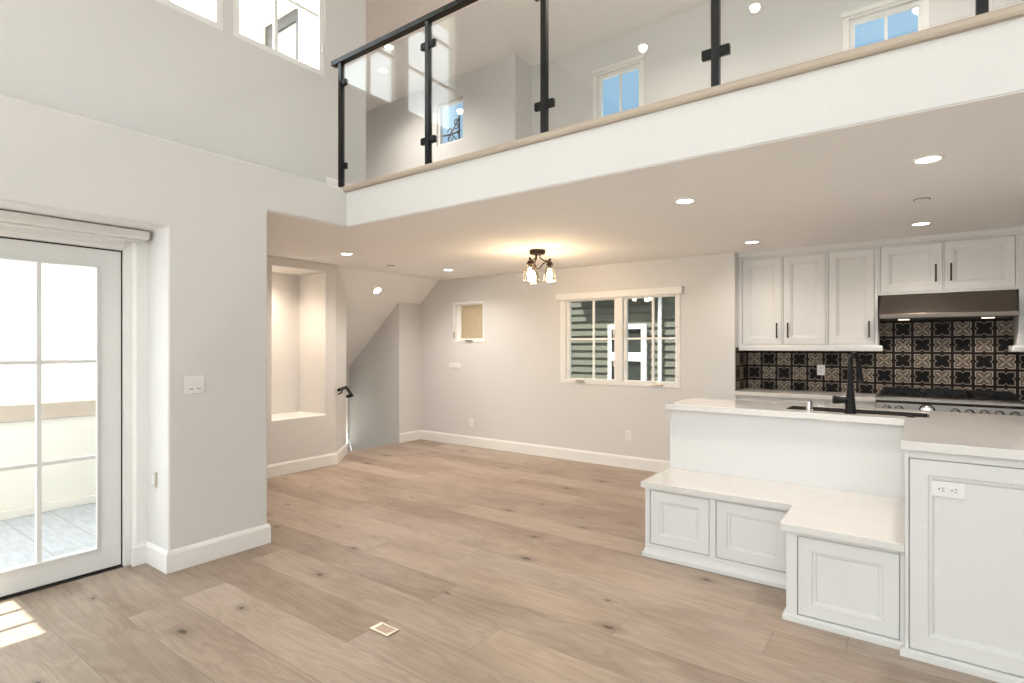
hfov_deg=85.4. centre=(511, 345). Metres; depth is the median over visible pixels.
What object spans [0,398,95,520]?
wall
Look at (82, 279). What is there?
wall
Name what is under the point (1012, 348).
trim
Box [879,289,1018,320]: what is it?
range hood
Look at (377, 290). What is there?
recessed light
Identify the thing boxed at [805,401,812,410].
air gap cap
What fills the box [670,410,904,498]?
half wall
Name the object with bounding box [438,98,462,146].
window
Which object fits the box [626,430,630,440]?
outlet
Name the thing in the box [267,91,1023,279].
ceiling
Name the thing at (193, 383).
light switch
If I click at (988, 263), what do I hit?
upper cabinet
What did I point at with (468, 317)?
window
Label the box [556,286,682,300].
roller blind
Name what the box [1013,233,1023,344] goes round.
upper cabinet
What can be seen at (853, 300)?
upper cabinet
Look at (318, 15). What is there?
window
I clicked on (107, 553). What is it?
door
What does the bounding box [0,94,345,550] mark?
wall
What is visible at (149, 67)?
wall
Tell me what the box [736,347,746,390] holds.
tile backsplash
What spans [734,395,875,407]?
base cabinet
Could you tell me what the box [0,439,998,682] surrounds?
floor
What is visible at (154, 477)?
outlet
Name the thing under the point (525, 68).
wall
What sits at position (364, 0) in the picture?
wall
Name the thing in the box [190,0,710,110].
ceiling
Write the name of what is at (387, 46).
recessed light
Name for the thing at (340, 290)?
wall
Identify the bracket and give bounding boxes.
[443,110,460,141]
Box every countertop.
[665,398,1023,460]
[733,388,876,401]
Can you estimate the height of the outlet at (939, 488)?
0.068 m
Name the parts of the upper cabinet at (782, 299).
door, door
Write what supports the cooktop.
in the gas range
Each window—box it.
[155,0,222,30]
[233,0,323,76]
[255,0,307,64]
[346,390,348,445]
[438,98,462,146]
[453,301,483,342]
[560,294,679,387]
[591,54,644,118]
[841,0,928,50]
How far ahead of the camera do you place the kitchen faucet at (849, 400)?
3.48 m
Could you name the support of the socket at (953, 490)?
attached to the outlet at (939, 488)
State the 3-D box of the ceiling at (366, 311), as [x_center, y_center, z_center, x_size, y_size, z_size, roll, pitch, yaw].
[-2.349,-0.308,7.930,1.840,1.808,2.020,0,0,36]
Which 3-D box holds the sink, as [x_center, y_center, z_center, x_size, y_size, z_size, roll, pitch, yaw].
[2.243,0.536,3.634,0.781,0.219,0.281,0,0,36]
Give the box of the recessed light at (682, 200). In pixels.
[674,198,695,203]
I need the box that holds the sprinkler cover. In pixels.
[913,197,930,201]
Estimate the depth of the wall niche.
6.48 m
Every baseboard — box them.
[131,523,270,573]
[267,443,346,477]
[325,177,350,186]
[399,430,669,472]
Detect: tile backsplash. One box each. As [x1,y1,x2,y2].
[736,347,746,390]
[747,317,1023,399]
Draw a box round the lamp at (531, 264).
[523,249,555,281]
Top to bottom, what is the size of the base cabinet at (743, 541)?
0.459 m
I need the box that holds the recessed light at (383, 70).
[378,68,387,72]
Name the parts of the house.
pane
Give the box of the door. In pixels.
[0,236,121,598]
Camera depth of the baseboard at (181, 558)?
3.56 m
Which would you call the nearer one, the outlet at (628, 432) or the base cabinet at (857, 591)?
the base cabinet at (857, 591)
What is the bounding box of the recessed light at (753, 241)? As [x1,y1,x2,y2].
[744,240,759,243]
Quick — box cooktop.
[880,392,1019,400]
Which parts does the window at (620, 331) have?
sash, sash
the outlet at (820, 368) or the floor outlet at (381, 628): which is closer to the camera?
the floor outlet at (381, 628)
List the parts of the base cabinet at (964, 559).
moulding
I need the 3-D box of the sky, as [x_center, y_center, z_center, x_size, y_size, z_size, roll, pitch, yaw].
[-7.740,1.325,6.288,1.080,6.150,17.000,0,0,36]
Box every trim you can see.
[0,221,124,250]
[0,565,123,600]
[122,238,147,566]
[223,0,232,34]
[340,3,1023,191]
[737,226,1023,257]
[739,346,882,350]
[1008,345,1023,351]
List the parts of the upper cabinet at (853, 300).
handle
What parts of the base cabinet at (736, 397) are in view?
door, door, door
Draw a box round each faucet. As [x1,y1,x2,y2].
[832,352,863,413]
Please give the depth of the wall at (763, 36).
6.31 m
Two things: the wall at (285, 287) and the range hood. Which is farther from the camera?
the wall at (285, 287)
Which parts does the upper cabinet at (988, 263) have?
door, handle, handle, door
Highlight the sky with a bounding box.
[0,259,69,403]
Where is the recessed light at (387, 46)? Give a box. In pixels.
[383,44,393,49]
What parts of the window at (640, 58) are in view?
head rail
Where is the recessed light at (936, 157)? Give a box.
[911,154,944,163]
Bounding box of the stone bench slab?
[641,468,904,551]
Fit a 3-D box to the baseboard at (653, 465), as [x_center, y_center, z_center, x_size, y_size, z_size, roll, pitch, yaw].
[0.360,1.331,6.875,4.557,0.138,0.420,0,0,35]
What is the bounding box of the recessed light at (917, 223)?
[910,222,931,225]
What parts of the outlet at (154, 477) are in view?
catch plate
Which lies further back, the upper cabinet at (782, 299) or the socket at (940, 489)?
the upper cabinet at (782, 299)
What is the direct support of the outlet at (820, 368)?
attached to the tile backsplash at (974, 354)
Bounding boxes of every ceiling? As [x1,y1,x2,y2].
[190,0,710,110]
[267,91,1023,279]
[339,267,438,366]
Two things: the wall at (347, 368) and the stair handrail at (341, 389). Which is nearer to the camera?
the stair handrail at (341, 389)
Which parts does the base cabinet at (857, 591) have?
moulding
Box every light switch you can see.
[185,375,203,393]
[449,363,460,368]
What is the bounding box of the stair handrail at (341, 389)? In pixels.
[337,386,353,397]
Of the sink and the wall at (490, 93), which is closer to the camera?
the sink
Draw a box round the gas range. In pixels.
[876,387,1023,415]
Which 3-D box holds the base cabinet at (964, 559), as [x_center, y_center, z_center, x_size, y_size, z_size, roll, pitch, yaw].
[2.683,0.933,2.408,1.616,0.933,0.940,0,0,36]
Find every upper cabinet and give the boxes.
[738,251,830,345]
[827,246,879,345]
[878,234,1018,296]
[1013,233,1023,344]
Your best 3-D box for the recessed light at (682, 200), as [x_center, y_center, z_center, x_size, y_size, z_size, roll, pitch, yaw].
[1.145,-0.961,3.671,0.141,0.011,0.141,0,0,36]
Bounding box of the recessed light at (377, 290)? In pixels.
[372,287,381,293]
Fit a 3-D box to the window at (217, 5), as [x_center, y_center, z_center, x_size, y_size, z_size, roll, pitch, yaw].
[-2.310,-2.943,3.655,0.070,1.413,0.767,0,0,36]
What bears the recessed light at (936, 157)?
in the ceiling at (861, 182)
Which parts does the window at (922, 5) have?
head rail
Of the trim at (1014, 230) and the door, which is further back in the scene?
the trim at (1014, 230)
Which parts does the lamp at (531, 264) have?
bulb, arm, arm, bulb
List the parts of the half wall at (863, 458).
corner trim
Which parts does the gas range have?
control panel, burner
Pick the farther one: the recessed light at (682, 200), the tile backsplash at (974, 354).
the tile backsplash at (974, 354)
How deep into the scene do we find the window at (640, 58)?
6.99 m
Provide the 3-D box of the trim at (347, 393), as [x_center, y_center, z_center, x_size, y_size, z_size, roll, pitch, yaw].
[-2.824,1.120,8.360,0.045,0.880,0.832,0,0,36]
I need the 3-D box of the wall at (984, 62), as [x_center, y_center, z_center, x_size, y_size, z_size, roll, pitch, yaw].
[1.417,-1.109,2.558,6.735,0.287,0.150,0,0,36]
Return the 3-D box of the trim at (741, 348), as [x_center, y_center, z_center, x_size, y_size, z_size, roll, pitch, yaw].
[2.879,0.022,5.424,1.245,0.052,0.066,0,0,36]
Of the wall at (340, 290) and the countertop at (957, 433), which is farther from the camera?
the wall at (340, 290)
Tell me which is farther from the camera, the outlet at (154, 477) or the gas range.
the gas range
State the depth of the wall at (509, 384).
6.96 m
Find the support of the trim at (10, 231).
attached to the wall at (204, 212)
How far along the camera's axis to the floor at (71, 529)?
4.19 m
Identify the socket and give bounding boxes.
[937,486,945,492]
[950,487,958,493]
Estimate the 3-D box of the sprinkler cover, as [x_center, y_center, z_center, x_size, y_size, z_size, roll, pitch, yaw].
[2.687,-0.959,3.634,0.093,0.007,0.093,0,0,36]
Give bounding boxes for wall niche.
[267,255,335,464]
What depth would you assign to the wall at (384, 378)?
8.24 m
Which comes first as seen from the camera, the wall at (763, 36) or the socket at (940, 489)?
the socket at (940, 489)
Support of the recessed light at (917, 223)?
in the ceiling at (861, 182)
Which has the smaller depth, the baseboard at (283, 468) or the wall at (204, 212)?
the wall at (204, 212)
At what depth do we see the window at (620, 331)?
6.43 m
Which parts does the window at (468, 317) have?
frosted pane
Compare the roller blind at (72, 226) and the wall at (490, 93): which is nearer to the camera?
the roller blind at (72, 226)
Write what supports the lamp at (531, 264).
attached to the ceiling at (861, 182)
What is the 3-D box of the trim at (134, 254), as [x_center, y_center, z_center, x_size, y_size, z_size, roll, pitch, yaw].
[-2.454,0.335,3.597,0.150,2.130,0.136,0,0,36]
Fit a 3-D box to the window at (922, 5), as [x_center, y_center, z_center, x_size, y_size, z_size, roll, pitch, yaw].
[3.587,-2.671,5.337,0.708,1.252,0.130,0,0,36]
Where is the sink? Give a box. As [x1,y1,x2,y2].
[786,406,928,417]
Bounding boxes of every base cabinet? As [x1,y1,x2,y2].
[642,488,787,589]
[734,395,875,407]
[782,531,904,649]
[900,450,1023,682]
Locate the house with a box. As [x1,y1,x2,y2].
[571,297,674,381]
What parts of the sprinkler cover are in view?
plate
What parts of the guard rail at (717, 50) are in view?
post, handrail, post, post, post, post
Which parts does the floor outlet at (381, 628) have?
lid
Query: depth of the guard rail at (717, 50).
3.92 m
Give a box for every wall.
[0,0,363,183]
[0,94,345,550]
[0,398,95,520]
[70,266,95,398]
[272,272,298,413]
[336,265,345,451]
[346,16,1023,226]
[346,367,348,451]
[349,302,419,451]
[364,0,365,180]
[366,54,519,179]
[420,252,738,460]
[520,58,531,138]
[532,0,1023,134]
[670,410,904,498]
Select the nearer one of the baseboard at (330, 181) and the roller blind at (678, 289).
the baseboard at (330, 181)
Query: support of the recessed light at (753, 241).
in the ceiling at (861, 182)
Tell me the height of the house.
7.200 m
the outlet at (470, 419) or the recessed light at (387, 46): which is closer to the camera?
the recessed light at (387, 46)
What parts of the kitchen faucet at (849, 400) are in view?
lever, spout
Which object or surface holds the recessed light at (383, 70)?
in the ceiling at (481, 33)
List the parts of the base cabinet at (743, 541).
door, moulding, door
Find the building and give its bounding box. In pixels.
[201,0,313,66]
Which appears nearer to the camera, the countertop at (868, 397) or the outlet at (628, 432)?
the countertop at (868, 397)
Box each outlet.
[152,472,156,487]
[369,622,398,637]
[469,418,472,425]
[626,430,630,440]
[817,365,824,374]
[932,480,964,499]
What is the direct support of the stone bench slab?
on the base cabinet at (743, 541)
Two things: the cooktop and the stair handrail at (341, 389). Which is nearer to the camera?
the cooktop
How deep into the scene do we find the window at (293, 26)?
5.48 m
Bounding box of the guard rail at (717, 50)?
[331,0,988,186]
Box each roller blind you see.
[0,210,150,242]
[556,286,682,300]
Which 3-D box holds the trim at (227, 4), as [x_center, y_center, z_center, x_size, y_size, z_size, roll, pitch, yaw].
[-2.062,-2.943,3.994,0.070,1.413,0.074,0,0,36]
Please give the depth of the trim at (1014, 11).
2.66 m
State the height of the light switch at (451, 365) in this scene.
0.076 m
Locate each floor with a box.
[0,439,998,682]
[0,502,95,569]

